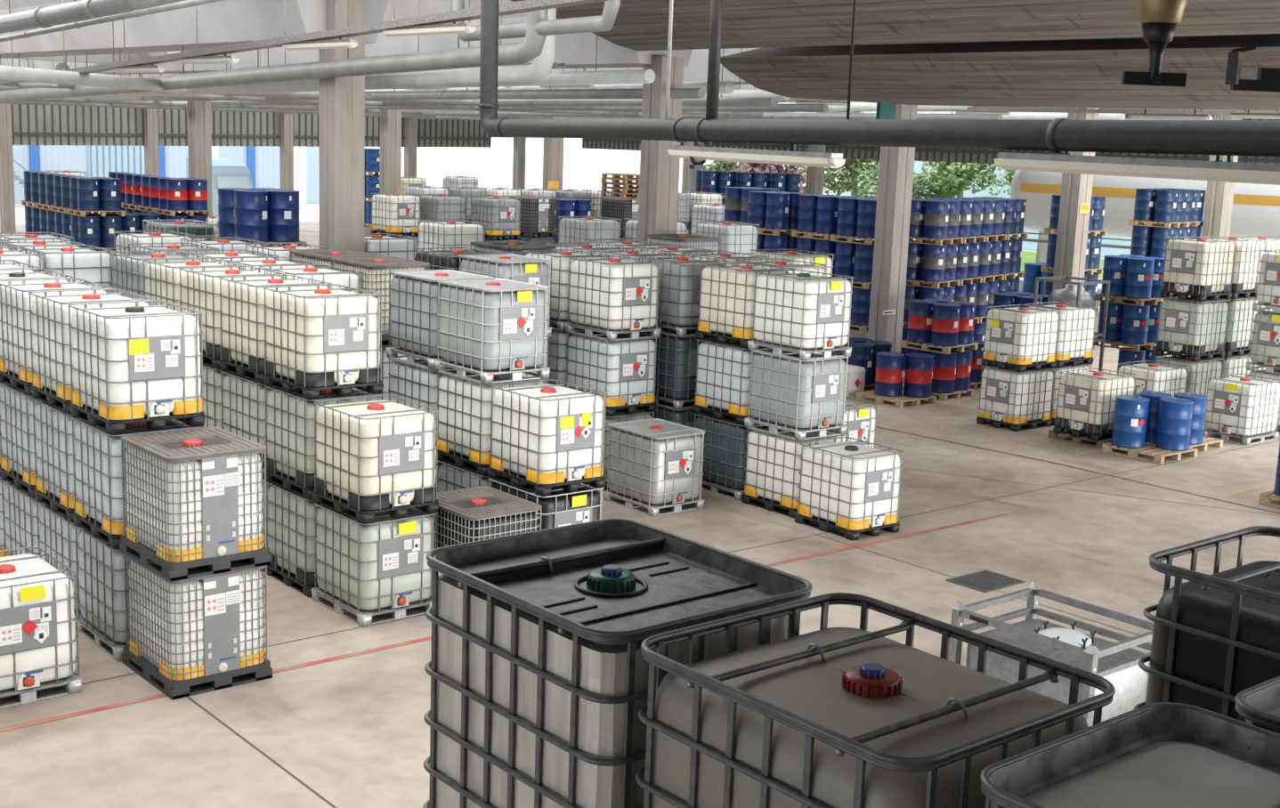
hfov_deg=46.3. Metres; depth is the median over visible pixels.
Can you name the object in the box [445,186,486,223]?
tank
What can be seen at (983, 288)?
drum
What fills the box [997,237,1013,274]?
drum
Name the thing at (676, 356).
tank
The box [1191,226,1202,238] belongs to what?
drum
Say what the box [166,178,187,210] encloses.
drum
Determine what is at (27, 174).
drum
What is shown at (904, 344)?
wooden pallet
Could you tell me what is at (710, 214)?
tank
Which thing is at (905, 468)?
floor
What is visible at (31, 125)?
wall
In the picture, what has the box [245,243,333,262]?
tank
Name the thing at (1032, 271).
drum
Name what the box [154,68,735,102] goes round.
pipe
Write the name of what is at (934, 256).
drum
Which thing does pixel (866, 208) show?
drum
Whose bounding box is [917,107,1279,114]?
cable tray
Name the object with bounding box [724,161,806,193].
tree
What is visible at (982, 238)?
wooden pallet
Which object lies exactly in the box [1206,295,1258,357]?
tank
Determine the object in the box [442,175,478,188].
tank
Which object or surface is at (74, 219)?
drum
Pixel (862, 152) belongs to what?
wall
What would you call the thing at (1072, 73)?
ceiling
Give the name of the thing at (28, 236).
tank
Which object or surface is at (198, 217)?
drum
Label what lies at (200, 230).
tank
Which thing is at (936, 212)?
drum
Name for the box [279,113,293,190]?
column
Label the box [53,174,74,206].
drum
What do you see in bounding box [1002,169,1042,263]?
tree
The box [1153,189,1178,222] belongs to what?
drum
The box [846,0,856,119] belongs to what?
rod
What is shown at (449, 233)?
tank
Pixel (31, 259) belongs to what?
tank
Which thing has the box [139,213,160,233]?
drum
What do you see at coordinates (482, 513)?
tank
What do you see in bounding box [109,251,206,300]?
tank
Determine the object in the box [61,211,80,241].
drum
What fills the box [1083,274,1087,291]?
drum
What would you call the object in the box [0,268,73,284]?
tank
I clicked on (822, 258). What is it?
tank
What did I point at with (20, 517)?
tank
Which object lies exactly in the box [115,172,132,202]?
drum
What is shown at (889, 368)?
drum
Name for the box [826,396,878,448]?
tank
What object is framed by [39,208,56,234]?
drum
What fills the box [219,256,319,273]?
tank
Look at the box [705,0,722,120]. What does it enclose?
pipe
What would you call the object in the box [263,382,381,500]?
tank
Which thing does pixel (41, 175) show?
drum
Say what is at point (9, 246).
tank
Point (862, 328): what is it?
wooden pallet
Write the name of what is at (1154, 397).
drum
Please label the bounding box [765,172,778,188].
drum
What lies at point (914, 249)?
drum
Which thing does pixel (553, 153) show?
column
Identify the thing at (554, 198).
drum
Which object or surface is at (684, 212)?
tank
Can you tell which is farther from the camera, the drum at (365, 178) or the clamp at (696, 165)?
the drum at (365, 178)
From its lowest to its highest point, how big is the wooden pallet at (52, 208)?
0.144 m
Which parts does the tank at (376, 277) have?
lid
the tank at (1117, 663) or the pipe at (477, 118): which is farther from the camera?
the pipe at (477, 118)
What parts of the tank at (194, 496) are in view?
lid, tank, label plate, handle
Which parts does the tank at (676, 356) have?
label plate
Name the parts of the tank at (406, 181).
label plate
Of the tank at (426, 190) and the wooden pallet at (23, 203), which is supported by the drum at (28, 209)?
the wooden pallet at (23, 203)
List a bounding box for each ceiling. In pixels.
[0,0,388,58]
[0,0,692,74]
[116,48,758,84]
[720,33,1279,110]
[734,84,758,89]
[777,100,860,102]
[972,105,1279,111]
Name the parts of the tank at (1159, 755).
tank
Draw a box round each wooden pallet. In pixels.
[21,200,36,207]
[35,202,51,210]
[50,205,86,213]
[66,208,125,216]
[89,247,116,253]
[121,202,141,210]
[137,205,187,212]
[154,208,211,216]
[211,238,306,247]
[364,170,379,175]
[364,196,371,202]
[364,222,371,227]
[600,178,639,184]
[600,191,639,198]
[601,172,639,179]
[601,182,639,188]
[601,186,639,193]
[718,219,747,224]
[756,227,806,235]
[791,230,845,240]
[830,234,874,244]
[847,279,871,289]
[850,324,868,332]
[856,390,936,408]
[864,382,874,390]
[900,340,978,354]
[902,321,907,328]
[902,386,974,401]
[905,279,960,288]
[908,236,963,245]
[943,235,986,243]
[949,276,982,285]
[966,234,1007,242]
[968,381,980,389]
[972,274,1004,282]
[973,316,980,324]
[976,316,987,323]
[988,232,1028,240]
[995,271,1024,279]
[1040,266,1103,275]
[1044,227,1107,235]
[1048,429,1111,448]
[1093,340,1156,351]
[1094,293,1171,306]
[1101,442,1198,463]
[1128,219,1188,227]
[1148,436,1223,453]
[1152,220,1203,226]
[1258,490,1279,507]
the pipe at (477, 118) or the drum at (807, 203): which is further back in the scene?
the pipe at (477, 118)
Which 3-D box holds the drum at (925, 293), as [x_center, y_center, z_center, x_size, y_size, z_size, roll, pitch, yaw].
[7.008,-2.394,36.131,0.596,0.880,0.596,10,13,36]
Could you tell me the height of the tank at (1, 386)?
1.175 m
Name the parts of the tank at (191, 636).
lid, tank, label plate, handle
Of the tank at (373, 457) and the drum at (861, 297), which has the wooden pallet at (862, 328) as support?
the drum at (861, 297)
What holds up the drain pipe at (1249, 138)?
hanging from the ceiling
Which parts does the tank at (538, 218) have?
label plate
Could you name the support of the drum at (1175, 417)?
on the wooden pallet at (1151, 450)
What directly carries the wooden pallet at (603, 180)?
on the wooden pallet at (603, 184)
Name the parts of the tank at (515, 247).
tank, lid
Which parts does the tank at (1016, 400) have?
label plate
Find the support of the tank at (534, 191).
on the tank
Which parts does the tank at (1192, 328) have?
label plate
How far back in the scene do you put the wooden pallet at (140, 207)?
44.17 m
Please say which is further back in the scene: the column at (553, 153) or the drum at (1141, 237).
the column at (553, 153)
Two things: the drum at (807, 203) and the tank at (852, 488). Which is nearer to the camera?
the tank at (852, 488)
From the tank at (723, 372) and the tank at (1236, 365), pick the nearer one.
the tank at (723, 372)
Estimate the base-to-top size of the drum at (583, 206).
0.880 m
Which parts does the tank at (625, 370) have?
label plate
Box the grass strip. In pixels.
[820,234,1104,280]
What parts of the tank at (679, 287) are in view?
label plate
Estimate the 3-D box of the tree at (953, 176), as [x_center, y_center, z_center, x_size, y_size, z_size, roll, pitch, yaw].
[15.584,-12.458,76.129,7.766,10.024,7.060,11,14,40]
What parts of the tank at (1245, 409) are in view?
label plate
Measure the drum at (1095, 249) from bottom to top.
0.880 m
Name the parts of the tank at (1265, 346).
label plate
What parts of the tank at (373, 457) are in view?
label plate, handle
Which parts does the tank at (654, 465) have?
lid, label plate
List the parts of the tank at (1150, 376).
label plate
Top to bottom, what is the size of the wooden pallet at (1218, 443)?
0.144 m
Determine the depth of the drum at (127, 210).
45.34 m
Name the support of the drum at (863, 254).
on the wooden pallet at (864, 285)
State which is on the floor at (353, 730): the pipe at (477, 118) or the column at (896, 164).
the column at (896, 164)
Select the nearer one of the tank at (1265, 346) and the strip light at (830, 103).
the tank at (1265, 346)
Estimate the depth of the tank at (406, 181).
55.00 m
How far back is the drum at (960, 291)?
36.82 m
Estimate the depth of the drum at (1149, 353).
34.10 m
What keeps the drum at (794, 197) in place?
on the wooden pallet at (776, 232)
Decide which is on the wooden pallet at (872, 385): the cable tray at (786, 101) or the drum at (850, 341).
the drum at (850, 341)
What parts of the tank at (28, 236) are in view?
tank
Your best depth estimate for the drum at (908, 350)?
32.66 m
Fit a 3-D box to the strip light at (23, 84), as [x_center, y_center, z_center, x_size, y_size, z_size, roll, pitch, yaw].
[-11.743,-6.277,29.210,0.150,0.140,1.960,-6,13,-39]
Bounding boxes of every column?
[0,103,16,232]
[143,108,159,176]
[187,100,212,217]
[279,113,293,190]
[318,0,364,251]
[379,109,401,235]
[403,118,417,178]
[512,137,526,190]
[542,116,564,190]
[637,56,683,244]
[681,141,702,193]
[805,144,826,235]
[867,104,917,353]
[1052,107,1099,291]
[1201,114,1241,238]
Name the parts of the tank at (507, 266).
tank, lid, label plate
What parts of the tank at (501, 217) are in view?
label plate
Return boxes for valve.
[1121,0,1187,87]
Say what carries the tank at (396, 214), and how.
on the tank at (371, 235)
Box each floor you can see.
[0,220,1279,807]
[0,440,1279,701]
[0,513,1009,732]
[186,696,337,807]
[812,533,1139,635]
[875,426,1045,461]
[905,468,1275,515]
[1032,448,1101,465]
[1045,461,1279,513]
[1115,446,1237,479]
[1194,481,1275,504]
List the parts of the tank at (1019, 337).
label plate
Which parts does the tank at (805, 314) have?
label plate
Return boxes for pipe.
[0,0,186,33]
[0,0,224,42]
[0,0,548,102]
[0,21,186,92]
[0,51,810,117]
[0,55,639,116]
[0,101,476,120]
[21,73,535,118]
[27,0,556,100]
[32,0,655,89]
[86,71,705,101]
[110,48,777,106]
[123,48,790,100]
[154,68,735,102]
[185,100,828,112]
[277,101,1002,119]
[301,86,972,112]
[404,106,1101,120]
[435,100,1125,120]
[450,0,620,41]
[478,0,1279,156]
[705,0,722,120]
[1018,106,1214,120]
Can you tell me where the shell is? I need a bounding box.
[510,0,1279,50]
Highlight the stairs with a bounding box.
[13,159,27,186]
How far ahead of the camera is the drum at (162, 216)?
43.38 m
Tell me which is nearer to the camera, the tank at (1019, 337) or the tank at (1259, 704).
the tank at (1259, 704)
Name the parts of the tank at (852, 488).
label plate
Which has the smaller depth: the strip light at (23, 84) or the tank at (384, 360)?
the tank at (384, 360)
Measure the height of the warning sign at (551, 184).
0.300 m
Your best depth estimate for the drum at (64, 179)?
42.19 m
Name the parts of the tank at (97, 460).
tank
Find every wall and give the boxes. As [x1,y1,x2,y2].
[10,104,491,147]
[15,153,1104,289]
[491,136,543,137]
[582,113,1279,163]
[842,161,1131,257]
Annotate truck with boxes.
[186,157,252,217]
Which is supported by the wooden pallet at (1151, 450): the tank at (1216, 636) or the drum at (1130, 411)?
the drum at (1130, 411)
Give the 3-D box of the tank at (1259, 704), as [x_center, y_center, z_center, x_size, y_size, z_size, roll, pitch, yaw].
[2.556,1.590,4.628,1.020,1.262,1.220,-6,13,-39]
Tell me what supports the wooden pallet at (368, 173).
on the drum at (365, 178)
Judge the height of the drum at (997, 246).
0.880 m
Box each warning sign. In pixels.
[547,180,558,188]
[1079,203,1089,213]
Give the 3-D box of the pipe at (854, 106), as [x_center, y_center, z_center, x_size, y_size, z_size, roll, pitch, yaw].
[-4.812,-11.930,54.453,0.307,3.146,42.004,-6,13,-39]
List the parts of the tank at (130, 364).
label plate, handle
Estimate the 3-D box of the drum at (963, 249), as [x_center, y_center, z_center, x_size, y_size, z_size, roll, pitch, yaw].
[7.823,-3.554,36.941,0.596,0.880,0.596,-4,12,-31]
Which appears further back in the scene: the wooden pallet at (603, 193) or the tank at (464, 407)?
the wooden pallet at (603, 193)
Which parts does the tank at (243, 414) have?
tank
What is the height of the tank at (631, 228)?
1.175 m
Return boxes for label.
[883,309,895,315]
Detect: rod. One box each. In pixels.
[664,0,673,118]
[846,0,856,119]
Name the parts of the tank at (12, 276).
tank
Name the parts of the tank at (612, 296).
label plate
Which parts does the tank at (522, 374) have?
tank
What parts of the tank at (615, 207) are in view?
label plate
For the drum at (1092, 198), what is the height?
0.880 m
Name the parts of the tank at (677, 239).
lid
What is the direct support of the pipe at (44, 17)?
hanging from the ceiling
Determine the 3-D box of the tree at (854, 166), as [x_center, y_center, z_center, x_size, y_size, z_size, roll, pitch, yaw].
[10.477,-12.939,78.415,8.934,9.774,5.874,7,11,23]
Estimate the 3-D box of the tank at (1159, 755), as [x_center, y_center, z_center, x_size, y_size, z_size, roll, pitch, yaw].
[1.607,1.667,4.007,1.020,1.262,1.190,-6,13,-39]
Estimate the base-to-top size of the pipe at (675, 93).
3.166 m
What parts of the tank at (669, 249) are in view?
tank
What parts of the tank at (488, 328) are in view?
lid, label plate, handle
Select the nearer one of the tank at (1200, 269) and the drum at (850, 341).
the tank at (1200, 269)
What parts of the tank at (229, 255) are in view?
tank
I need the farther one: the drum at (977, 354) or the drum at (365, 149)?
the drum at (365, 149)
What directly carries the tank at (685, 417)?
on the floor at (353, 730)
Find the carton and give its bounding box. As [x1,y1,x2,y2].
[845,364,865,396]
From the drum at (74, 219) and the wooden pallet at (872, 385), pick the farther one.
the drum at (74, 219)
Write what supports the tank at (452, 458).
on the floor at (353, 730)
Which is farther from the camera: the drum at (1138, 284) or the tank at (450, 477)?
the drum at (1138, 284)
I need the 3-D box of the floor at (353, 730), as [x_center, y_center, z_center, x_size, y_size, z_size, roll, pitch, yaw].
[-9.268,-1.260,36.360,72.000,0.300,83.000,-6,13,-39]
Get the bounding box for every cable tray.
[0,0,610,85]
[3,49,565,74]
[777,97,832,101]
[785,101,1068,108]
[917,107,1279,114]
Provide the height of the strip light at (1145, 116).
2.820 m
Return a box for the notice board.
[875,102,896,119]
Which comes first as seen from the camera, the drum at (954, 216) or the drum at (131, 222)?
the drum at (954, 216)
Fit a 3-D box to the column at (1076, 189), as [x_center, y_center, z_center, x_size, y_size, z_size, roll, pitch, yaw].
[11.172,-4.414,38.659,0.550,6.600,0.550,-6,13,-39]
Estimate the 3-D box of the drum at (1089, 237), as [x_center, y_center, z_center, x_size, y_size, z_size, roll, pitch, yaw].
[11.695,-4.053,39.938,0.596,0.880,0.596,-4,12,-30]
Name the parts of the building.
pink panel, pink panel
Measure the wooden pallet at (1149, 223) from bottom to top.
0.144 m
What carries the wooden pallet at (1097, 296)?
on the drum at (1114, 312)
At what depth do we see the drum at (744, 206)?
39.14 m
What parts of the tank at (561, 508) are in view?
label plate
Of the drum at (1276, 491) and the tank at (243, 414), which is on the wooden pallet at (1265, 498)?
the drum at (1276, 491)
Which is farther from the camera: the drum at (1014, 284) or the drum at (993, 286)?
the drum at (1014, 284)
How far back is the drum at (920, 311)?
32.50 m
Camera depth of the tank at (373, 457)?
16.44 m
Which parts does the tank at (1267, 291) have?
tank, label plate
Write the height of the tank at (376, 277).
1.175 m
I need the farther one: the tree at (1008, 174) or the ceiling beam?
the tree at (1008, 174)
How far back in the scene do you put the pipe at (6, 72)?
27.24 m
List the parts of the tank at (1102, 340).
frame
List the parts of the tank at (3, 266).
tank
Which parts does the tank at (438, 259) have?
tank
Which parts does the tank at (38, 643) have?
label plate, handle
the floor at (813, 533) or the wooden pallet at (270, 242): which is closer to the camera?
the floor at (813, 533)
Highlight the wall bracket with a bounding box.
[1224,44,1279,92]
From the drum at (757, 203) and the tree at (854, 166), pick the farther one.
the tree at (854, 166)
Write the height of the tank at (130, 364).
1.175 m
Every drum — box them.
[23,170,42,201]
[24,205,41,234]
[30,171,49,202]
[31,206,48,234]
[37,172,56,203]
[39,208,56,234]
[44,173,66,205]
[46,209,64,236]
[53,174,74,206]
[54,210,72,237]
[60,175,82,208]
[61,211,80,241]
[69,177,90,209]
[70,213,92,246]
[76,178,99,210]
[77,215,101,247]
[97,178,121,210]
[99,214,121,248]
[108,171,125,178]
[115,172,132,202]
[121,213,139,233]
[123,173,138,203]
[124,207,145,212]
[131,174,152,204]
[132,209,152,212]
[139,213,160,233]
[140,175,162,206]
[148,176,170,207]
[158,178,178,209]
[158,213,179,221]
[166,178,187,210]
[167,214,188,221]
[186,178,208,210]
[187,214,208,224]
[217,187,251,239]
[234,189,268,243]
[249,187,281,190]
[266,189,299,242]
[364,148,366,170]
[364,174,373,196]
[364,201,365,222]
[365,175,379,197]
[365,201,371,223]
[366,148,379,171]
[553,198,564,227]
[555,233,558,245]
[556,199,575,228]
[575,199,591,218]
[695,170,702,193]
[701,170,717,194]
[716,171,732,195]
[723,186,742,221]
[731,171,745,186]
[736,171,752,186]
[739,187,763,222]
[747,191,770,227]
[751,172,766,187]
[757,187,779,191]
[757,232,769,251]
[763,234,787,251]
[764,192,790,229]
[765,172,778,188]
[769,173,786,191]
[783,192,806,228]
[785,173,801,192]
[786,234,803,251]
[795,236,820,254]
[796,194,822,232]
[814,238,839,276]
[815,194,838,195]
[815,195,842,234]
[831,340,854,364]
[834,240,860,279]
[835,197,858,236]
[836,195,858,197]
[847,342,874,385]
[849,337,872,342]
[850,285,871,325]
[852,243,874,282]
[855,198,876,238]
[866,340,892,383]
[874,351,905,396]
[900,324,915,364]
[903,283,921,322]
[903,346,933,387]
[903,352,933,397]
[906,241,923,279]
[907,299,936,343]
[908,198,926,236]
[914,198,939,200]
[918,285,944,299]
[919,243,947,282]
[923,200,950,238]
[924,298,951,302]
[930,302,961,346]
[930,349,956,393]
[931,198,949,200]
[939,283,955,300]
[942,242,958,280]
[943,200,961,237]
[947,300,975,344]
[949,199,973,236]
[949,282,967,301]
[950,197,973,199]
[950,347,972,390]
[955,242,970,279]
[962,199,984,236]
[963,281,978,318]
[964,345,972,383]
[965,240,980,277]
[970,340,986,381]
[972,279,989,316]
[973,198,996,235]
[973,320,985,341]
[978,240,992,275]
[981,198,1005,234]
[985,278,999,314]
[989,239,1003,275]
[992,292,1019,308]
[994,198,1016,234]
[995,276,1010,292]
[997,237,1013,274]
[999,237,1022,272]
[1006,275,1020,291]
[1007,291,1032,295]
[1011,198,1026,233]
[1015,295,1042,307]
[1022,262,1045,293]
[1029,293,1049,305]
[1039,265,1053,294]
[1043,270,1053,294]
[1045,234,1057,267]
[1048,194,1060,228]
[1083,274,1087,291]
[1084,272,1098,306]
[1085,235,1091,269]
[1087,234,1101,268]
[1088,196,1094,230]
[1091,195,1105,230]
[1096,299,1126,340]
[1101,255,1130,296]
[1110,395,1149,448]
[1116,347,1146,373]
[1119,254,1146,258]
[1119,302,1150,344]
[1124,257,1155,299]
[1130,225,1152,257]
[1133,188,1156,220]
[1138,391,1172,443]
[1140,346,1159,364]
[1142,257,1166,298]
[1143,301,1161,342]
[1150,226,1174,258]
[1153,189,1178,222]
[1155,396,1193,451]
[1162,226,1183,240]
[1168,189,1188,222]
[1174,392,1207,445]
[1178,189,1196,221]
[1182,226,1192,239]
[1190,189,1206,221]
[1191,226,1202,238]
[1273,439,1279,495]
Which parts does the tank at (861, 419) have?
label plate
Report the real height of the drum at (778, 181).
0.880 m
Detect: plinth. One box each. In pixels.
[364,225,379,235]
[849,326,868,338]
[1092,341,1126,354]
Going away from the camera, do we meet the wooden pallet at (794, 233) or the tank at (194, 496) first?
the tank at (194, 496)
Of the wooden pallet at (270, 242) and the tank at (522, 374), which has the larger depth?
the wooden pallet at (270, 242)
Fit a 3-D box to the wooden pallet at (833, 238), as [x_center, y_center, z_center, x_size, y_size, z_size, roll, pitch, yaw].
[5.370,-3.909,35.511,1.200,0.144,1.208,-7,14,-41]
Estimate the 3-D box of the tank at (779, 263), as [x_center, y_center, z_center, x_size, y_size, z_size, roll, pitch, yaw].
[2.224,-1.693,23.950,1.000,1.175,1.216,-6,13,-39]
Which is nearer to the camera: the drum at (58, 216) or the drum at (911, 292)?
the drum at (911, 292)
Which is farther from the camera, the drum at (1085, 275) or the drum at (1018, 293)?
the drum at (1085, 275)
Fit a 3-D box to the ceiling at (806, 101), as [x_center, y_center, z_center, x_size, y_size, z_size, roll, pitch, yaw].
[7.324,-11.873,53.457,3.500,2.200,65.000,-6,13,-39]
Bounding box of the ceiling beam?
[8,52,151,65]
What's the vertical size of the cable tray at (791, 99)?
2.876 m
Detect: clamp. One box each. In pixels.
[688,140,706,169]
[787,143,792,151]
[1215,154,1223,162]
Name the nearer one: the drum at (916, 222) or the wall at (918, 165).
the drum at (916, 222)
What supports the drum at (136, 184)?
on the wooden pallet at (130, 206)
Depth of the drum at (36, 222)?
44.31 m
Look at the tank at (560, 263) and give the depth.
23.60 m
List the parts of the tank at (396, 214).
label plate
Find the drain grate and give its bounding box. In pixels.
[945,569,1025,593]
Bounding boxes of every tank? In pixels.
[0,232,74,244]
[0,238,84,252]
[0,242,16,250]
[0,247,45,274]
[0,259,40,273]
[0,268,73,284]
[0,277,112,396]
[0,381,8,477]
[0,382,42,498]
[0,477,9,557]
[0,478,45,556]
[0,546,82,708]
[20,244,114,293]
[28,288,154,414]
[32,397,82,522]
[35,501,84,628]
[45,170,87,177]
[67,300,205,435]
[71,416,203,549]
[74,525,130,661]
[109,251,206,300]
[113,230,195,256]
[119,427,271,581]
[121,554,272,700]
[128,243,218,257]
[142,219,217,240]
[142,258,243,312]
[178,266,286,369]
[180,237,266,252]
[182,359,236,429]
[184,249,278,265]
[208,215,218,237]
[218,275,332,383]
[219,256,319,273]
[220,368,282,478]
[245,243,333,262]
[259,264,363,293]
[259,478,282,572]
[262,283,383,399]
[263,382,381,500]
[264,481,333,598]
[289,249,384,270]
[311,502,437,627]
[312,395,439,524]
[330,256,429,348]
[364,233,417,259]
[364,347,419,400]
[370,193,421,237]
[371,234,417,248]
[385,269,494,370]
[388,356,467,446]
[400,176,426,194]
[405,186,449,197]
[413,247,502,270]
[413,457,454,511]
[416,219,485,251]
[417,194,466,223]
[417,486,542,597]
[422,518,812,807]
[434,277,550,384]
[435,370,547,476]
[435,456,510,492]
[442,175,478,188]
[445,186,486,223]
[458,253,551,336]
[470,195,521,240]
[470,241,556,255]
[482,187,521,198]
[483,236,518,241]
[486,379,607,496]
[488,475,603,530]
[508,194,556,237]
[509,234,555,245]
[513,187,557,197]
[521,249,609,331]
[521,336,549,384]
[545,242,628,255]
[546,323,599,387]
[548,188,591,199]
[558,216,621,245]
[564,255,661,340]
[565,331,657,416]
[583,189,621,218]
[587,239,666,251]
[590,248,676,262]
[599,196,639,236]
[599,408,655,490]
[603,418,705,517]
[623,218,687,243]
[631,244,713,257]
[635,592,1115,807]
[637,254,728,336]
[637,399,713,427]
[640,326,717,410]
[644,234,721,254]
[677,192,690,227]
[680,191,722,226]
[681,251,769,266]
[689,202,732,234]
[691,337,784,425]
[692,410,769,501]
[695,220,759,257]
[695,262,794,348]
[735,258,826,276]
[741,426,844,518]
[744,349,849,440]
[747,269,854,360]
[750,248,834,276]
[793,437,903,540]
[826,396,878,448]
[947,581,1153,727]
[976,364,1055,431]
[980,304,1061,372]
[980,702,1279,807]
[1010,170,1279,262]
[1025,301,1097,367]
[1033,275,1110,338]
[1041,361,1092,425]
[1053,367,1136,441]
[1078,337,1104,372]
[1116,360,1189,397]
[1133,526,1279,722]
[1153,296,1230,361]
[1154,354,1223,407]
[1159,236,1237,301]
[1199,235,1267,299]
[1200,352,1252,378]
[1203,373,1279,445]
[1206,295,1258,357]
[1230,234,1279,252]
[1231,350,1265,372]
[1234,675,1279,734]
[1238,292,1272,312]
[1246,308,1279,373]
[1246,367,1279,434]
[1252,249,1279,313]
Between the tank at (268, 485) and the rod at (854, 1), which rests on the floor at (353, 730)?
the tank at (268, 485)
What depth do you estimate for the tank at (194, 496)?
14.23 m
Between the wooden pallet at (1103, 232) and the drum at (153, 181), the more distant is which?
the drum at (153, 181)
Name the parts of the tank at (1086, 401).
label plate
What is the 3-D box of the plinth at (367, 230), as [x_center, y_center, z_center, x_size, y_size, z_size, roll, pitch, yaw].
[-10.637,-6.495,60.372,1.400,1.320,1.400,-6,13,-39]
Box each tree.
[701,160,753,198]
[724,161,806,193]
[750,158,923,199]
[855,161,1013,198]
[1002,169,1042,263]
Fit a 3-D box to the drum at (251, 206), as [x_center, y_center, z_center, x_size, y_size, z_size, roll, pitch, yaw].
[-6.752,-3.269,26.027,0.596,0.880,0.596,7,11,23]
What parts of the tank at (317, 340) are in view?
label plate, handle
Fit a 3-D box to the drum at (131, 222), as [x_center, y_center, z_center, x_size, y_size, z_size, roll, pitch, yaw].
[-14.580,-4.972,42.753,0.596,0.880,0.596,-5,13,-36]
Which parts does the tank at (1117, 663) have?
post, name plate, post, frame, tank, manhole lid, post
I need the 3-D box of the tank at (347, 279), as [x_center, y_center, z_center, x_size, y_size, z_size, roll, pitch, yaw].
[-4.403,-1.232,20.029,1.000,1.175,1.216,-6,13,-39]
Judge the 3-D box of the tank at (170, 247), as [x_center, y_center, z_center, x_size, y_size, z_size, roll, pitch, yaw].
[-7.063,-1.818,22.707,1.000,1.175,1.200,-6,13,-39]
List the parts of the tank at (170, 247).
tank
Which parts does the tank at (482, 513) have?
tank, lid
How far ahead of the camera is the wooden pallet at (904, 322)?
36.29 m
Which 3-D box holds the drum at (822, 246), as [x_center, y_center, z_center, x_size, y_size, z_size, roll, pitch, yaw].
[4.501,-3.551,36.235,0.596,0.880,0.596,-6,13,-38]
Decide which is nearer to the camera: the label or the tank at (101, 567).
the tank at (101, 567)
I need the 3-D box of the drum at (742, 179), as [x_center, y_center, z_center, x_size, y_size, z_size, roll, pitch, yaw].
[3.919,-8.291,56.478,0.596,0.880,0.596,-5,13,-35]
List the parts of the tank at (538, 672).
lid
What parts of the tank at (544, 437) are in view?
label plate, handle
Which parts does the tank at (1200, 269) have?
label plate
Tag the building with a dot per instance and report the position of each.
(263, 163)
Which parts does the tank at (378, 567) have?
label plate, handle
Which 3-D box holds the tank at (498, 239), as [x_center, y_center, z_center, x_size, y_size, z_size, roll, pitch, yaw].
[-4.115,-4.116,42.505,1.000,1.175,1.200,-6,13,-39]
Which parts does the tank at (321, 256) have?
tank, lid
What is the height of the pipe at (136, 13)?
0.530 m
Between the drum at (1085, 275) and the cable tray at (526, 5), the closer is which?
the cable tray at (526, 5)
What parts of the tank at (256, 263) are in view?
tank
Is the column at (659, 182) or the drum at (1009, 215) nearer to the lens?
the column at (659, 182)
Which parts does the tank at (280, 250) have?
tank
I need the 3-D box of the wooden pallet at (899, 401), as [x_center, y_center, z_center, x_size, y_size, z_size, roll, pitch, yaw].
[5.469,-0.129,31.954,1.200,0.144,1.208,-7,14,-41]
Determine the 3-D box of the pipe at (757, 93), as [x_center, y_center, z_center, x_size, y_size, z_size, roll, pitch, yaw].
[-9.966,-11.354,50.211,0.307,3.146,42.004,-6,13,-39]
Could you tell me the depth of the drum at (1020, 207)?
38.97 m
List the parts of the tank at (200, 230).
label plate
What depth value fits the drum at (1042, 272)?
42.54 m
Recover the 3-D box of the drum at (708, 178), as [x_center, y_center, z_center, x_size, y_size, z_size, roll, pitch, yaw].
[2.591,-8.271,56.088,0.596,0.880,0.596,-3,11,-26]
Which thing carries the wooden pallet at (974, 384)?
on the floor at (353, 730)
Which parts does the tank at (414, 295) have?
tank, lid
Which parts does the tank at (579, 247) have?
tank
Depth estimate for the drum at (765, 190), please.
39.41 m
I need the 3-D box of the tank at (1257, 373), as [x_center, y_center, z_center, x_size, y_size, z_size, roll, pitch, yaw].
[12.963,-0.096,30.343,1.216,1.210,1.000,-6,13,-39]
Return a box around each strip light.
[18,81,57,86]
[113,64,164,72]
[178,53,239,64]
[282,37,357,50]
[382,21,476,36]
[405,88,449,89]
[539,84,594,87]
[667,141,845,168]
[795,100,850,105]
[816,111,861,113]
[955,111,1010,115]
[994,151,1279,185]
[1128,108,1212,120]
[1229,109,1279,119]
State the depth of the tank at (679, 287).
23.44 m
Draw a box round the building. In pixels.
[12,145,319,203]
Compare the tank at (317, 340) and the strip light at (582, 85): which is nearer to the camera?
the tank at (317, 340)
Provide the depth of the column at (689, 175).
61.45 m
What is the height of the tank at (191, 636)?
1.175 m
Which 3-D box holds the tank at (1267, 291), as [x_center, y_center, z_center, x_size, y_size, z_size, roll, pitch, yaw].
[13.052,-2.455,29.915,1.216,1.210,1.000,-6,13,-39]
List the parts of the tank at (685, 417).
label plate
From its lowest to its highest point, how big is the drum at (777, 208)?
0.880 m
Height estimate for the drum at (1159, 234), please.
0.880 m
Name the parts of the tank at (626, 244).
tank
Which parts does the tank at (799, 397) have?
label plate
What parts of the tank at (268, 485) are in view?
tank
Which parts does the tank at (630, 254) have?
tank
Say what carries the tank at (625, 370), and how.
on the tank at (619, 416)

